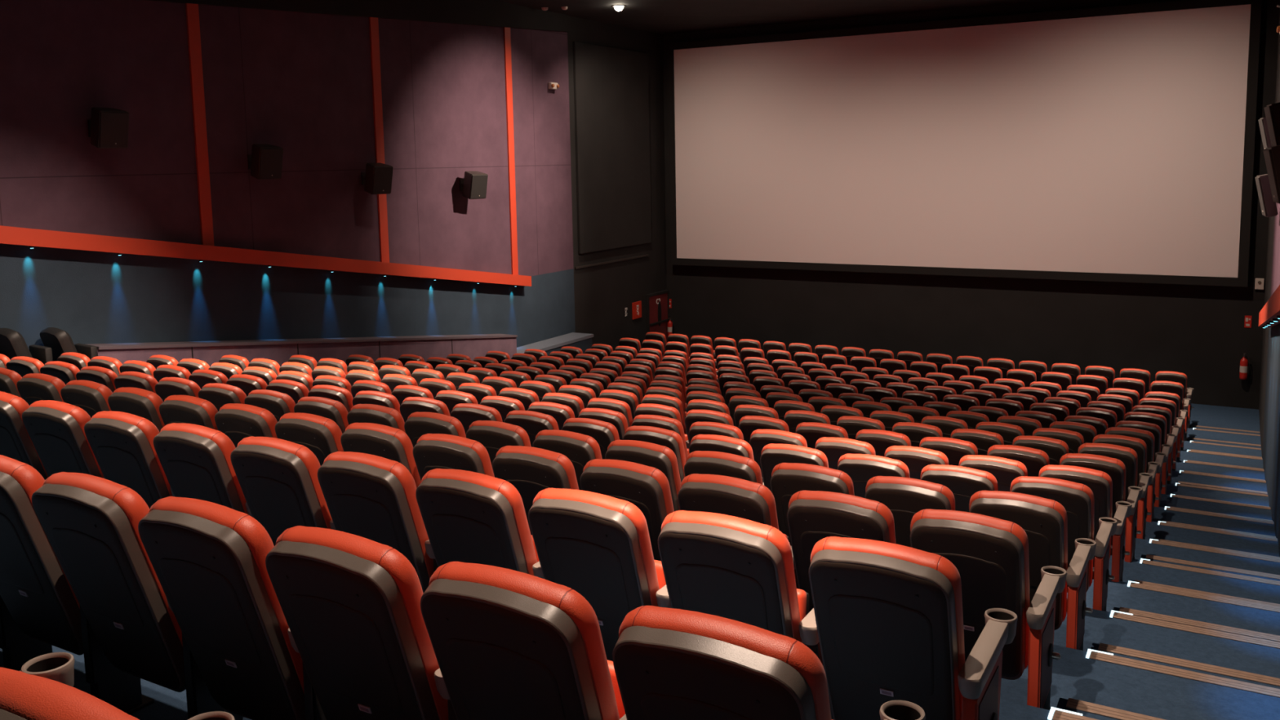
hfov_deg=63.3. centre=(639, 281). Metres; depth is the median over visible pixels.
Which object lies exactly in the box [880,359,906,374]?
chair
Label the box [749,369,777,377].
backrest cushion
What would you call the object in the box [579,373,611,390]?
chair
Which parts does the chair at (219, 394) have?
panel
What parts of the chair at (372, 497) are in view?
panel, armrest, panel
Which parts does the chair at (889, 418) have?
panel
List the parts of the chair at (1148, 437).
panel, panel, armrest, plate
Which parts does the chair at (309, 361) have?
panel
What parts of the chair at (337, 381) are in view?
panel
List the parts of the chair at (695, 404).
panel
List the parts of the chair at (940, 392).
panel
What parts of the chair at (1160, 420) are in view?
panel, panel, armrest, plate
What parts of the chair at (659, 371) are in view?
panel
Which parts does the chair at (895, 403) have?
panel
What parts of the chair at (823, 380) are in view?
panel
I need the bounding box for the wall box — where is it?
[1254,278,1264,289]
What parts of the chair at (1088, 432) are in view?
panel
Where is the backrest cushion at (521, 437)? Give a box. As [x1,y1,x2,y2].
[468,420,531,446]
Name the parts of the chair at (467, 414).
panel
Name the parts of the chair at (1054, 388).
panel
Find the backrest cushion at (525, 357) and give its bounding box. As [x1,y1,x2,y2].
[512,353,537,362]
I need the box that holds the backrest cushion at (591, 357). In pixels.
[575,353,599,361]
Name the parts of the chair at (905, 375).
panel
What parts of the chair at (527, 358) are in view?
panel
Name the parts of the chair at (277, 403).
panel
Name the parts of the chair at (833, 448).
panel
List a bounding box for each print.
[359,706,368,711]
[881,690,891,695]
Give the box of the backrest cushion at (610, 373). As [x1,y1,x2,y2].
[589,368,617,377]
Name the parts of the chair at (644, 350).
panel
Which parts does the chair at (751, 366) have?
panel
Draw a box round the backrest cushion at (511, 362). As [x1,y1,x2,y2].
[501,359,527,366]
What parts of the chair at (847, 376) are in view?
panel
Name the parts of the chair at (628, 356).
panel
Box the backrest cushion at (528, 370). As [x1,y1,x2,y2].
[515,366,544,374]
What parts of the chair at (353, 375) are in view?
panel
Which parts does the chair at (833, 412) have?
panel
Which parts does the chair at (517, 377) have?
panel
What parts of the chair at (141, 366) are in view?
panel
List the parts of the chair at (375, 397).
panel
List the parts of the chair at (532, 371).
panel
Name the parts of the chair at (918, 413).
panel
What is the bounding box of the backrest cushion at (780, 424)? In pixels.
[739,415,789,431]
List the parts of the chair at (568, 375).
panel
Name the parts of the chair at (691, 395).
panel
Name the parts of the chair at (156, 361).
panel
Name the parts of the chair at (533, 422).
panel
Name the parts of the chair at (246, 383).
panel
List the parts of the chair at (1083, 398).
panel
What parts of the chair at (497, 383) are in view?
panel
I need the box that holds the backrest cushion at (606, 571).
[533,488,659,606]
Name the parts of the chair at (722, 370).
panel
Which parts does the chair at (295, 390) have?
panel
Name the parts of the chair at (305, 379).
panel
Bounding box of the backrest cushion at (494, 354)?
[486,351,510,359]
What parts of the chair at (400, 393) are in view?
panel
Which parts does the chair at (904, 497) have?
panel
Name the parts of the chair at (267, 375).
panel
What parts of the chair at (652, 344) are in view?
panel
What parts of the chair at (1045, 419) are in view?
panel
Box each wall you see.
[0,0,666,351]
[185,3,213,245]
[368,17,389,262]
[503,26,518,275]
[662,0,1279,409]
[1258,4,1279,556]
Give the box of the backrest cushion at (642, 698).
[618,605,831,719]
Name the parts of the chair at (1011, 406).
panel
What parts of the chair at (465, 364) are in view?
panel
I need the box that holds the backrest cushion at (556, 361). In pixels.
[538,355,564,365]
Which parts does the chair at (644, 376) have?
panel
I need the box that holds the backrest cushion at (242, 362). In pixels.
[221,355,249,367]
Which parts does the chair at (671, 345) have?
panel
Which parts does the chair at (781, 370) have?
panel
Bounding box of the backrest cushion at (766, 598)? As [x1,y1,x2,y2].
[661,510,803,643]
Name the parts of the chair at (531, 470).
panel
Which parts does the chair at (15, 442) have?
panel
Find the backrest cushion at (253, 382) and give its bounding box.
[229,373,267,389]
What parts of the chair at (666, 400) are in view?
panel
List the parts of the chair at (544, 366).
panel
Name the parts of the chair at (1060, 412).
panel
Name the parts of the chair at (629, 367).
panel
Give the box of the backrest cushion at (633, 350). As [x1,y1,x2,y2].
[615,346,637,355]
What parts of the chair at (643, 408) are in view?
panel, armrest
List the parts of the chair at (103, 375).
panel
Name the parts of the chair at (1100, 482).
panel, panel, armrest, plate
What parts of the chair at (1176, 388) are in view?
panel, panel, armrest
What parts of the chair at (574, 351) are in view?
panel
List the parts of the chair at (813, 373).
panel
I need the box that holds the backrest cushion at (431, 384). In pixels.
[420,377,456,391]
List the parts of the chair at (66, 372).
panel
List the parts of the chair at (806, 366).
panel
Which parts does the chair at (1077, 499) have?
panel, panel, armrest, plate, pivot knob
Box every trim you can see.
[145,0,569,31]
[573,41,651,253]
[574,254,648,269]
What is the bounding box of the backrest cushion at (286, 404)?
[248,389,295,413]
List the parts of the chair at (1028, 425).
panel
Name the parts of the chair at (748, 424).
panel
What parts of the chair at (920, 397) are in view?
panel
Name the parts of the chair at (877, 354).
panel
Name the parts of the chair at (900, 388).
panel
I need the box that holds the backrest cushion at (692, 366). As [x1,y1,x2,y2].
[687,364,715,374]
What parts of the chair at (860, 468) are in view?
panel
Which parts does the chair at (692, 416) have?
panel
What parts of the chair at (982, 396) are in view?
panel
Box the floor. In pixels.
[0,403,1279,719]
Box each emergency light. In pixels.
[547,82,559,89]
[1276,26,1279,33]
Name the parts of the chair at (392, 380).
panel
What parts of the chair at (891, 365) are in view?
panel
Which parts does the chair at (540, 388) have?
panel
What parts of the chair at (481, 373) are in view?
panel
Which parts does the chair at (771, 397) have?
panel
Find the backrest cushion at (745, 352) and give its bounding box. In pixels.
[741,347,764,358]
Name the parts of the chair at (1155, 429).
panel, panel, armrest, plate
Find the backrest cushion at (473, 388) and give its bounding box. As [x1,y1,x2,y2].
[458,382,497,395]
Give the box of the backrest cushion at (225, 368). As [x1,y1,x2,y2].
[210,362,242,374]
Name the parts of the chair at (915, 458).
panel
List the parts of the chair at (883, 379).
panel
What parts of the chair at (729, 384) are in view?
panel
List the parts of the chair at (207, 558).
armrest, panel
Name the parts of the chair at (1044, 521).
panel, panel, armrest, plate, pivot knob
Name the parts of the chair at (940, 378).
panel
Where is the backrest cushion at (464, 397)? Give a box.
[435,390,478,404]
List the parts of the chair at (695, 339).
panel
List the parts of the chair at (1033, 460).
panel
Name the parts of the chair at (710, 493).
panel, armrest, panel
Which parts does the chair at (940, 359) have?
panel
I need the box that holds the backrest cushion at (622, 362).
[602,355,626,365]
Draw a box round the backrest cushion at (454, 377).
[447,372,479,383]
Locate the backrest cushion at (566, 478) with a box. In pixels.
[495,445,578,489]
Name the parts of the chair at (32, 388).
panel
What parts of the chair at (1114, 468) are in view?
panel, panel, armrest, plate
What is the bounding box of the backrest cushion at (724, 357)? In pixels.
[716,354,741,362]
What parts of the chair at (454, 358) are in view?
panel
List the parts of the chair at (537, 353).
panel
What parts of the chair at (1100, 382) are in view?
panel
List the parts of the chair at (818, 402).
panel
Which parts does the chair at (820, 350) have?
panel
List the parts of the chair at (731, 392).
panel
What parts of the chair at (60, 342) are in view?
backrest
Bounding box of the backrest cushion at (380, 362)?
[376,357,403,366]
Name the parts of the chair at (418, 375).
panel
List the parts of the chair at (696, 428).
panel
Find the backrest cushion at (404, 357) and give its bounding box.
[399,354,425,362]
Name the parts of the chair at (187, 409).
panel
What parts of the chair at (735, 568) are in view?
panel, armrest, panel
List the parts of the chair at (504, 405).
panel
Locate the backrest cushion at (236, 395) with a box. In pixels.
[202,382,246,404]
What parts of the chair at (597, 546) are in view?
panel, armrest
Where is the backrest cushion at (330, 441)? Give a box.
[279,412,343,451]
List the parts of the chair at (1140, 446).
panel, panel, armrest, plate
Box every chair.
[0,328,53,364]
[0,353,10,368]
[0,367,22,397]
[0,391,48,479]
[0,454,154,715]
[0,595,52,671]
[0,666,139,719]
[5,356,44,377]
[16,373,66,405]
[22,400,105,479]
[31,471,243,719]
[40,327,97,361]
[40,360,79,384]
[57,351,90,369]
[60,379,112,417]
[75,365,117,392]
[84,410,174,509]
[87,355,122,376]
[107,386,164,431]
[114,371,158,394]
[119,360,155,377]
[137,496,326,719]
[146,355,178,368]
[153,364,191,382]
[153,422,252,516]
[155,377,200,401]
[159,395,217,430]
[176,358,209,374]
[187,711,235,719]
[188,368,228,389]
[198,382,246,411]
[208,362,242,379]
[214,403,277,447]
[218,355,249,371]
[226,373,267,396]
[230,436,335,546]
[241,366,276,385]
[244,389,295,422]
[248,358,279,376]
[265,525,457,719]
[266,379,309,404]
[275,370,313,391]
[275,412,343,466]
[279,361,313,380]
[287,355,317,370]
[293,396,348,434]
[307,384,353,413]
[311,365,346,381]
[312,375,352,395]
[316,358,347,375]
[317,451,438,592]
[340,422,421,488]
[345,369,381,386]
[346,354,374,366]
[346,361,378,375]
[346,404,405,432]
[351,380,391,397]
[352,391,400,413]
[373,357,403,369]
[377,364,411,379]
[381,373,417,391]
[391,385,433,405]
[398,354,425,366]
[400,396,449,422]
[403,360,433,374]
[404,411,466,448]
[411,368,444,385]
[413,433,494,479]
[415,468,544,578]
[417,377,456,399]
[420,561,626,719]
[425,356,453,369]
[434,364,464,379]
[434,390,478,413]
[444,372,479,391]
[446,354,471,364]
[449,403,502,435]
[454,360,482,373]
[457,382,497,404]
[466,367,497,383]
[466,420,531,475]
[473,356,498,368]
[480,395,524,422]
[481,376,516,395]
[484,351,510,363]
[484,363,512,376]
[492,445,578,534]
[497,387,539,410]
[498,370,531,387]
[501,359,527,371]
[503,410,559,447]
[511,353,537,366]
[515,366,544,380]
[518,380,555,401]
[524,348,547,362]
[527,401,574,430]
[528,488,671,661]
[529,362,556,374]
[532,429,602,490]
[533,374,567,392]
[537,355,564,369]
[541,392,584,417]
[546,369,577,385]
[549,351,573,364]
[557,385,595,408]
[559,364,586,378]
[560,346,582,358]
[561,417,619,459]
[565,358,592,373]
[568,378,604,398]
[574,353,599,368]
[577,408,628,439]
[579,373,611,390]
[580,458,674,560]
[584,348,608,361]
[586,397,632,426]
[589,368,617,382]
[591,343,613,355]
[594,361,622,376]
[598,389,639,420]
[601,355,626,372]
[604,440,680,511]
[606,382,643,404]
[609,351,633,364]
[612,605,925,719]
[613,376,647,397]
[614,346,637,359]
[618,337,640,353]
[621,371,651,389]
[622,426,685,483]
[623,364,653,381]
[629,358,655,379]
[631,414,688,459]
[634,403,689,448]
[635,353,660,368]
[639,347,662,361]
[641,339,665,357]
[641,394,687,434]
[644,332,666,351]
[644,386,686,418]
[648,380,687,411]
[653,374,686,403]
[654,367,687,391]
[657,361,687,386]
[657,510,832,719]
[662,355,688,378]
[663,350,688,366]
[665,341,689,363]
[667,333,690,356]
[677,473,798,588]
[684,409,733,444]
[684,450,763,484]
[685,369,715,383]
[685,383,721,396]
[685,391,724,405]
[686,364,719,383]
[686,399,729,415]
[687,377,719,389]
[688,357,718,382]
[688,421,743,444]
[688,434,764,484]
[689,343,717,368]
[689,352,717,375]
[690,335,715,359]
[714,337,741,360]
[715,345,742,363]
[715,354,741,370]
[717,360,744,370]
[717,366,746,386]
[719,373,749,399]
[723,381,755,404]
[724,387,761,416]
[728,395,768,426]
[733,404,778,427]
[737,338,760,362]
[738,415,789,444]
[740,347,764,368]
[743,356,768,376]
[746,363,773,377]
[748,369,777,384]
[749,429,807,476]
[752,376,784,393]
[760,385,794,399]
[760,443,828,491]
[763,341,786,359]
[765,391,803,408]
[766,349,791,365]
[769,462,854,546]
[771,359,797,373]
[773,400,814,420]
[777,365,804,378]
[781,373,811,387]
[783,409,830,433]
[786,490,895,612]
[787,379,820,395]
[788,342,812,360]
[793,351,818,367]
[795,422,848,448]
[798,389,833,403]
[800,361,826,375]
[808,368,836,382]
[808,396,846,413]
[808,536,1017,719]
[814,345,838,363]
[814,436,875,469]
[815,375,845,391]
[820,404,863,426]
[822,354,847,369]
[824,382,857,398]
[830,364,857,377]
[836,416,884,439]
[837,453,909,497]
[838,392,874,407]
[840,371,869,384]
[841,346,866,365]
[849,378,880,394]
[850,356,876,372]
[852,400,891,417]
[855,429,911,456]
[861,367,888,380]
[862,386,897,402]
[865,475,955,546]
[868,349,893,368]
[869,410,914,431]
[873,373,902,387]
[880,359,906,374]
[880,397,916,411]
[884,445,948,479]
[885,382,918,397]
[892,422,942,447]
[893,369,920,383]
[897,351,923,370]
[897,405,939,422]
[902,391,937,406]
[907,377,937,391]
[910,361,937,377]
[910,508,1066,710]
[919,436,977,466]
[920,416,968,437]
[920,464,997,512]
[923,386,956,401]
[923,401,961,417]
[925,372,954,386]
[926,353,952,373]
[941,364,969,380]
[942,380,974,395]
[942,394,979,411]
[946,410,989,429]
[950,428,1004,455]
[956,355,982,375]
[959,375,989,389]
[959,454,1027,491]
[961,389,995,406]
[968,405,1008,422]
[968,490,1096,650]
[973,366,1002,383]
[975,422,1024,444]
[979,383,1012,398]
[985,398,1023,416]
[986,358,1014,378]
[986,444,1049,476]
[993,378,1024,393]
[996,416,1041,435]
[1001,393,1037,410]
[1006,368,1036,386]
[1010,475,1117,611]
[1012,435,1068,465]
[1014,410,1057,427]
[1017,386,1050,403]
[1018,360,1047,381]
[1029,381,1062,396]
[1029,403,1069,421]
[1032,427,1084,453]
[1038,464,1132,582]
[1040,372,1071,390]
[1043,396,1080,415]
[1048,421,1097,443]
[1051,363,1080,384]
[1056,390,1091,407]
[1059,453,1142,562]
[1064,415,1107,435]
[1066,384,1099,400]
[1075,407,1116,428]
[1076,374,1107,395]
[1078,443,1152,539]
[1084,365,1115,388]
[1086,400,1125,422]
[1092,434,1159,522]
[1097,394,1133,413]
[1104,426,1166,506]
[1105,387,1139,406]
[1112,377,1145,399]
[1115,420,1172,494]
[1120,368,1150,397]
[1124,412,1176,484]
[1131,404,1180,471]
[1138,397,1184,460]
[1145,391,1187,449]
[1150,380,1191,440]
[1155,371,1193,428]
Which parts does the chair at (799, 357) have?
panel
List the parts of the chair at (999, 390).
panel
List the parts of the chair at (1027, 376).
panel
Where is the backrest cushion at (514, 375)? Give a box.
[500,370,531,380]
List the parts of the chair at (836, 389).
panel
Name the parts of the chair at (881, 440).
panel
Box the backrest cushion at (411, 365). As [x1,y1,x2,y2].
[405,360,433,369]
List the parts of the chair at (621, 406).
panel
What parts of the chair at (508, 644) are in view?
panel, armrest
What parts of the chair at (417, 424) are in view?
panel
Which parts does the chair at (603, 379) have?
panel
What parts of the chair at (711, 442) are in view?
panel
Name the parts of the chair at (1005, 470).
panel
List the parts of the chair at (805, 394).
panel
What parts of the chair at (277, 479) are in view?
panel, armrest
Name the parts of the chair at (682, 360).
panel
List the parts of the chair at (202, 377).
panel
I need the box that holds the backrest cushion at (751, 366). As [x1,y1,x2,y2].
[746,363,773,371]
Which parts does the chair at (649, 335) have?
panel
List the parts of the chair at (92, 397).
panel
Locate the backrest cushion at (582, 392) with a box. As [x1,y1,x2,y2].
[559,385,595,398]
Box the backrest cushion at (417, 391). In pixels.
[393,385,433,399]
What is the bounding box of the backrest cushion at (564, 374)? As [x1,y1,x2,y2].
[546,369,577,378]
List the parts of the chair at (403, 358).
panel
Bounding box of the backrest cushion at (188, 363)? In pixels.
[179,358,209,369]
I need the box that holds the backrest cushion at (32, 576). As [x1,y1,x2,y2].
[0,454,79,608]
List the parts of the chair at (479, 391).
panel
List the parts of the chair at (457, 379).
panel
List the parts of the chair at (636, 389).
panel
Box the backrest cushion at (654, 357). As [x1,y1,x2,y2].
[635,353,660,363]
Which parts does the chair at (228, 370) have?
panel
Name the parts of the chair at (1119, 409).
panel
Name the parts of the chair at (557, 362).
panel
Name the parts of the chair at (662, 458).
panel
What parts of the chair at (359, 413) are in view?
panel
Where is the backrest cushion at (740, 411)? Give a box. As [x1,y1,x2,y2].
[734,404,778,418]
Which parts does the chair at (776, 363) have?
panel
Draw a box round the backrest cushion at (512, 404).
[481,395,524,410]
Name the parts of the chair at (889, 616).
panel, panel, armrest, plate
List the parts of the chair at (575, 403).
panel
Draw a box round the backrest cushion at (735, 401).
[729,395,768,407]
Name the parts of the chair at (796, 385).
panel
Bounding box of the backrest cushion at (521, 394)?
[499,387,539,401]
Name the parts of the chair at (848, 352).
panel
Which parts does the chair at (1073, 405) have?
panel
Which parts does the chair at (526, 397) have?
panel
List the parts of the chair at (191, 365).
panel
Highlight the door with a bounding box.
[644,289,669,342]
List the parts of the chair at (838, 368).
panel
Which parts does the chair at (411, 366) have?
panel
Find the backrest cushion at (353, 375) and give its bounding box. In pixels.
[347,369,381,382]
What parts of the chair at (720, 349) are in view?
panel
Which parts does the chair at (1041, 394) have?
panel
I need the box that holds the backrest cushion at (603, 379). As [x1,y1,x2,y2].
[580,373,611,384]
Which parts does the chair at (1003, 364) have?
panel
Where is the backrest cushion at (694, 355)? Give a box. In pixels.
[690,352,714,361]
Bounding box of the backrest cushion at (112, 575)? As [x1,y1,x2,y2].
[42,471,182,646]
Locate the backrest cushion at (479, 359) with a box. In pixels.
[473,356,498,363]
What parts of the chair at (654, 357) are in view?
panel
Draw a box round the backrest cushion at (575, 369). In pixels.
[559,364,586,373]
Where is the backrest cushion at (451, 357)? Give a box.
[447,354,471,360]
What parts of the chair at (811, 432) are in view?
panel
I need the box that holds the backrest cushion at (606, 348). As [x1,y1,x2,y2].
[591,343,613,351]
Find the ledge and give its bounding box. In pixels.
[516,332,593,355]
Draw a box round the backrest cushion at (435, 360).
[426,356,453,364]
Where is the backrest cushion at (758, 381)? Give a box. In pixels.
[753,376,784,386]
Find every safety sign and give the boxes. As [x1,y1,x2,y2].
[669,298,671,307]
[1244,315,1251,328]
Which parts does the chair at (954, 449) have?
panel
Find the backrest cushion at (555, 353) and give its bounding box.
[549,351,573,358]
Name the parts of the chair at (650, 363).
panel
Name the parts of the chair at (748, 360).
panel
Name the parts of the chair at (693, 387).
panel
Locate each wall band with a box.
[0,225,531,286]
[1258,284,1279,327]
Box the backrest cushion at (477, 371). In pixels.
[466,367,497,376]
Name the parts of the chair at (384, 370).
panel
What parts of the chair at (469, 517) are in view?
panel, armrest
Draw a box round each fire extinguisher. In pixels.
[667,316,673,336]
[1239,352,1249,379]
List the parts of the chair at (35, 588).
panel, panel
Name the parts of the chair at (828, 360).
panel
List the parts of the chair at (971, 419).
panel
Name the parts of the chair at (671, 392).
panel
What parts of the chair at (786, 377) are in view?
panel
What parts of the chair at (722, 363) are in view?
panel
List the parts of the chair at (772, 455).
panel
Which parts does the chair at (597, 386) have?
panel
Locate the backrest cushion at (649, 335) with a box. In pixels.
[645,332,666,346]
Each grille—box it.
[99,111,128,147]
[259,148,283,178]
[372,167,393,194]
[470,174,488,199]
[1254,177,1266,216]
[1257,119,1267,149]
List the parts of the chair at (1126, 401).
panel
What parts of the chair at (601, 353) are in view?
panel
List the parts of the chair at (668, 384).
panel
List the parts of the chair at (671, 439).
panel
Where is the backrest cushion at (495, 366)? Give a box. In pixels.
[484,363,512,370]
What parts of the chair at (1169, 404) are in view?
panel, panel, armrest, plate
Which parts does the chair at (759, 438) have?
panel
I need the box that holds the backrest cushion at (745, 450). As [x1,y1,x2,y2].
[690,434,754,460]
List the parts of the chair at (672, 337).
panel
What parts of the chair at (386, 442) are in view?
panel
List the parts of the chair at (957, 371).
panel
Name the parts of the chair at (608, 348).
panel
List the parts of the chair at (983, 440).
panel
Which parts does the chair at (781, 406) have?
panel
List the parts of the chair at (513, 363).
panel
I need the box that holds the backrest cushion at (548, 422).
[506,410,559,430]
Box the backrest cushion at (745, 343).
[738,338,760,349]
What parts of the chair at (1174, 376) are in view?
panel, panel, armrest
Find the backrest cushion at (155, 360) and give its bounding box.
[149,355,178,365]
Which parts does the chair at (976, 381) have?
panel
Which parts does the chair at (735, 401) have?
panel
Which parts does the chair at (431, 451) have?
panel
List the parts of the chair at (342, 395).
panel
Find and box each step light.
[1047,706,1082,719]
[1085,648,1113,658]
[1109,610,1133,617]
[1127,580,1138,586]
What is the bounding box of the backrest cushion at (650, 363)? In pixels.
[630,358,655,373]
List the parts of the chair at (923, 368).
panel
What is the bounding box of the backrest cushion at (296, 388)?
[269,379,309,396]
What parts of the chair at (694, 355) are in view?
panel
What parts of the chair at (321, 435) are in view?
panel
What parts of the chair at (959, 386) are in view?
panel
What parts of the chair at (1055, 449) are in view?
panel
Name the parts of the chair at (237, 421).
panel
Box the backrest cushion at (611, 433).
[563,417,619,440]
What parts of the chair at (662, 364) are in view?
panel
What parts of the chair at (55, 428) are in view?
panel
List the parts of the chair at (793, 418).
panel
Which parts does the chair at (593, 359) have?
panel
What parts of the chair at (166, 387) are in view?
panel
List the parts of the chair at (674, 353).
panel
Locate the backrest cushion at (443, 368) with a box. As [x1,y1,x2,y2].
[435,364,464,373]
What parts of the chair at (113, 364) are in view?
panel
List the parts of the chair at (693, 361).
panel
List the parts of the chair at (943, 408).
panel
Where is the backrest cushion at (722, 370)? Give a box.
[717,366,746,375]
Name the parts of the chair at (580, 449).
panel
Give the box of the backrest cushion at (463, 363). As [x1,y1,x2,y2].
[455,360,482,367]
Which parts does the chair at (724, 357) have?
panel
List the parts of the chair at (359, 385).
panel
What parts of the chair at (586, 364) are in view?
panel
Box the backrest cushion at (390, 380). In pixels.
[382,373,417,386]
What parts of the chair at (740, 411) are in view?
panel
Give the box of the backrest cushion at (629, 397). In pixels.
[600,389,639,407]
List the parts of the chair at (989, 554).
panel, panel, armrest, plate, pivot knob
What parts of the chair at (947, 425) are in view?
panel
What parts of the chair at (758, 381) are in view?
panel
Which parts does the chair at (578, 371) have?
panel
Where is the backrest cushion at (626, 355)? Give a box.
[610,351,633,359]
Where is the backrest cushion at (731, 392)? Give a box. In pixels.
[725,387,761,398]
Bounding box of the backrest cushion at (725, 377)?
[719,373,749,383]
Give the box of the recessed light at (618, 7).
[611,4,625,11]
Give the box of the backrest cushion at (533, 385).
[520,380,555,392]
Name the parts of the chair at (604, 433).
panel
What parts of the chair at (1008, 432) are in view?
panel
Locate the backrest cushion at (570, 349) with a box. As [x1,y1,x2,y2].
[560,346,582,353]
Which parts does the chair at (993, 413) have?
panel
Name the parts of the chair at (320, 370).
panel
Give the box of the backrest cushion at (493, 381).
[482,376,516,387]
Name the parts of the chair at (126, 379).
panel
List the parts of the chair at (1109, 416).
panel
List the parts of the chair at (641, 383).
panel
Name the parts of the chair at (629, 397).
panel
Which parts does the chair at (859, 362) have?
panel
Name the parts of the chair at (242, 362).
panel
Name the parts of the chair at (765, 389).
panel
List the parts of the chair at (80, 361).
panel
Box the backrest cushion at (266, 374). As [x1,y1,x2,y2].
[244,366,276,380]
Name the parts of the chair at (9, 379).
panel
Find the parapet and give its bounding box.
[84,333,517,367]
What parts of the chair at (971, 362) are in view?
panel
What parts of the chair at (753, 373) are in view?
panel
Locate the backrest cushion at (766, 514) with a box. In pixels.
[680,473,778,529]
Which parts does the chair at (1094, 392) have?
panel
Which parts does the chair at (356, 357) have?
panel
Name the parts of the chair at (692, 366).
panel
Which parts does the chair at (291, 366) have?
panel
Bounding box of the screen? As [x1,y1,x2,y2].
[666,0,1262,286]
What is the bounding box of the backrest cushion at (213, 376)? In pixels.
[191,368,228,384]
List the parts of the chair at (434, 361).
panel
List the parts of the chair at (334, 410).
panel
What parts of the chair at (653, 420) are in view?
panel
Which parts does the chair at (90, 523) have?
panel, panel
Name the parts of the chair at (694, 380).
panel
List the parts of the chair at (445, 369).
panel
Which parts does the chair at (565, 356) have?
panel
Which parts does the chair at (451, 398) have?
panel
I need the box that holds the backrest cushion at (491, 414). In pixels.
[453,403,502,422]
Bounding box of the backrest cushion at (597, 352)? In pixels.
[585,348,608,355]
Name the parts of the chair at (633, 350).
panel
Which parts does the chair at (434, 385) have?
panel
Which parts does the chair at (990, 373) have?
panel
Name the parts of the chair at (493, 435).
panel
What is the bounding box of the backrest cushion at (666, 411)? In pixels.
[635,403,681,423]
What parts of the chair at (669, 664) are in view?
panel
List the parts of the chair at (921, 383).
panel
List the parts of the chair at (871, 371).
panel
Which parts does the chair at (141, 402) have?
panel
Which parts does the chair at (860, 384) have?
panel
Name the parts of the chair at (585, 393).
panel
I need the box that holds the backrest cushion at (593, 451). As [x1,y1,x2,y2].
[535,429,602,459]
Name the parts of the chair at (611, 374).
panel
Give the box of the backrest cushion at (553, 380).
[534,374,567,385]
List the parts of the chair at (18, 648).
panel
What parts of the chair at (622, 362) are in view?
panel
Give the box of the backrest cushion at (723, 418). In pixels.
[685,409,733,426]
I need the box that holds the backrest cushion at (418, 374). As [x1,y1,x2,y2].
[413,368,444,379]
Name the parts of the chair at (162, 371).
panel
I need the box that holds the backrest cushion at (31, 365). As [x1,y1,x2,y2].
[10,356,44,373]
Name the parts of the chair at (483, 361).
panel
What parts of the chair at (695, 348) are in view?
panel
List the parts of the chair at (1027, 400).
panel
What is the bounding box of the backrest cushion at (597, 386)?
[569,378,604,391]
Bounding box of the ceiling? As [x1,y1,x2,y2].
[493,0,1047,34]
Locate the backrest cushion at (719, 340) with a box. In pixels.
[714,337,736,347]
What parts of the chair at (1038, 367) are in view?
panel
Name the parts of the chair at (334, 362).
panel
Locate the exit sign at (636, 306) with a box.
[631,300,641,319]
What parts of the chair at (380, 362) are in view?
panel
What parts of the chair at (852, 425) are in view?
panel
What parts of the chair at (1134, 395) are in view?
panel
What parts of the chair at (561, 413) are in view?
panel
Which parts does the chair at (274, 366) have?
panel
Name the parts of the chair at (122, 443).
panel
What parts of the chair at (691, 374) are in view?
panel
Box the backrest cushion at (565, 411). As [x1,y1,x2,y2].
[528,401,574,417]
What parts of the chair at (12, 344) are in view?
backrest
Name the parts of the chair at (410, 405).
panel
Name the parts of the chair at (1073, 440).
panel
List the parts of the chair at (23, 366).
panel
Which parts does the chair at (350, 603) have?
panel, armrest, panel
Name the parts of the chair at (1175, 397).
panel, panel, armrest, plate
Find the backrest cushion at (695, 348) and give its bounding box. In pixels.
[690,343,714,359]
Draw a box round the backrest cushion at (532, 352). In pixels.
[524,348,547,355]
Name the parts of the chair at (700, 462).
panel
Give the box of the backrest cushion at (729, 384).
[723,381,755,390]
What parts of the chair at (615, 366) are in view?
panel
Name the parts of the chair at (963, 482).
panel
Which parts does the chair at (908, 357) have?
panel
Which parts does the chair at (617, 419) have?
panel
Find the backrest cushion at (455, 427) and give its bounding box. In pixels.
[407,411,466,437]
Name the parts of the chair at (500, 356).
panel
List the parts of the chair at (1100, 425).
panel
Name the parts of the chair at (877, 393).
panel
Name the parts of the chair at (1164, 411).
panel, panel, armrest, plate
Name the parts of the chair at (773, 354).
panel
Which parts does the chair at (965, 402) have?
panel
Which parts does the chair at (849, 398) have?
panel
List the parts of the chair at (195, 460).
panel, armrest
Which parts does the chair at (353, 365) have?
panel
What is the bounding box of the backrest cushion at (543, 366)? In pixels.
[529,362,556,369]
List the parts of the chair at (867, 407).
panel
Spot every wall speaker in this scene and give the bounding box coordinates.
[87,106,128,148]
[247,144,283,179]
[360,162,393,194]
[459,171,488,199]
[1254,173,1278,217]
[1257,117,1271,149]
[1262,145,1279,204]
[1263,102,1279,146]
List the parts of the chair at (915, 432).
panel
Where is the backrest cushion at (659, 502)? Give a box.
[582,458,674,515]
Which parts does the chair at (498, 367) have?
panel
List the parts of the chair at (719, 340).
panel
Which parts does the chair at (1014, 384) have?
panel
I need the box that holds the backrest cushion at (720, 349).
[715,345,738,356]
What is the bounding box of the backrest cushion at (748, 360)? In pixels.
[743,356,768,364]
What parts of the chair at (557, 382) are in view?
panel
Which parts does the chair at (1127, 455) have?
panel, panel, armrest, plate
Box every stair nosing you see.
[1047,706,1097,719]
[1066,697,1164,719]
[1085,648,1279,697]
[1097,643,1279,686]
[1109,610,1279,648]
[1119,606,1279,641]
[1127,580,1279,612]
[1134,579,1279,607]
[1139,558,1279,585]
[1145,554,1279,579]
[1149,538,1279,562]
[1154,538,1279,558]
[1157,520,1277,541]
[1161,520,1275,537]
[1164,506,1273,524]
[1168,506,1272,521]
[1169,493,1271,509]
[1175,482,1267,497]
[1177,480,1266,493]
[1177,494,1267,506]
[1179,470,1266,483]
[1182,470,1265,480]
[1183,460,1264,471]
[1186,449,1262,459]
[1186,459,1263,469]
[1189,448,1262,457]
[1190,440,1261,449]
[1191,437,1260,446]
[1192,427,1260,435]
[1194,425,1259,432]

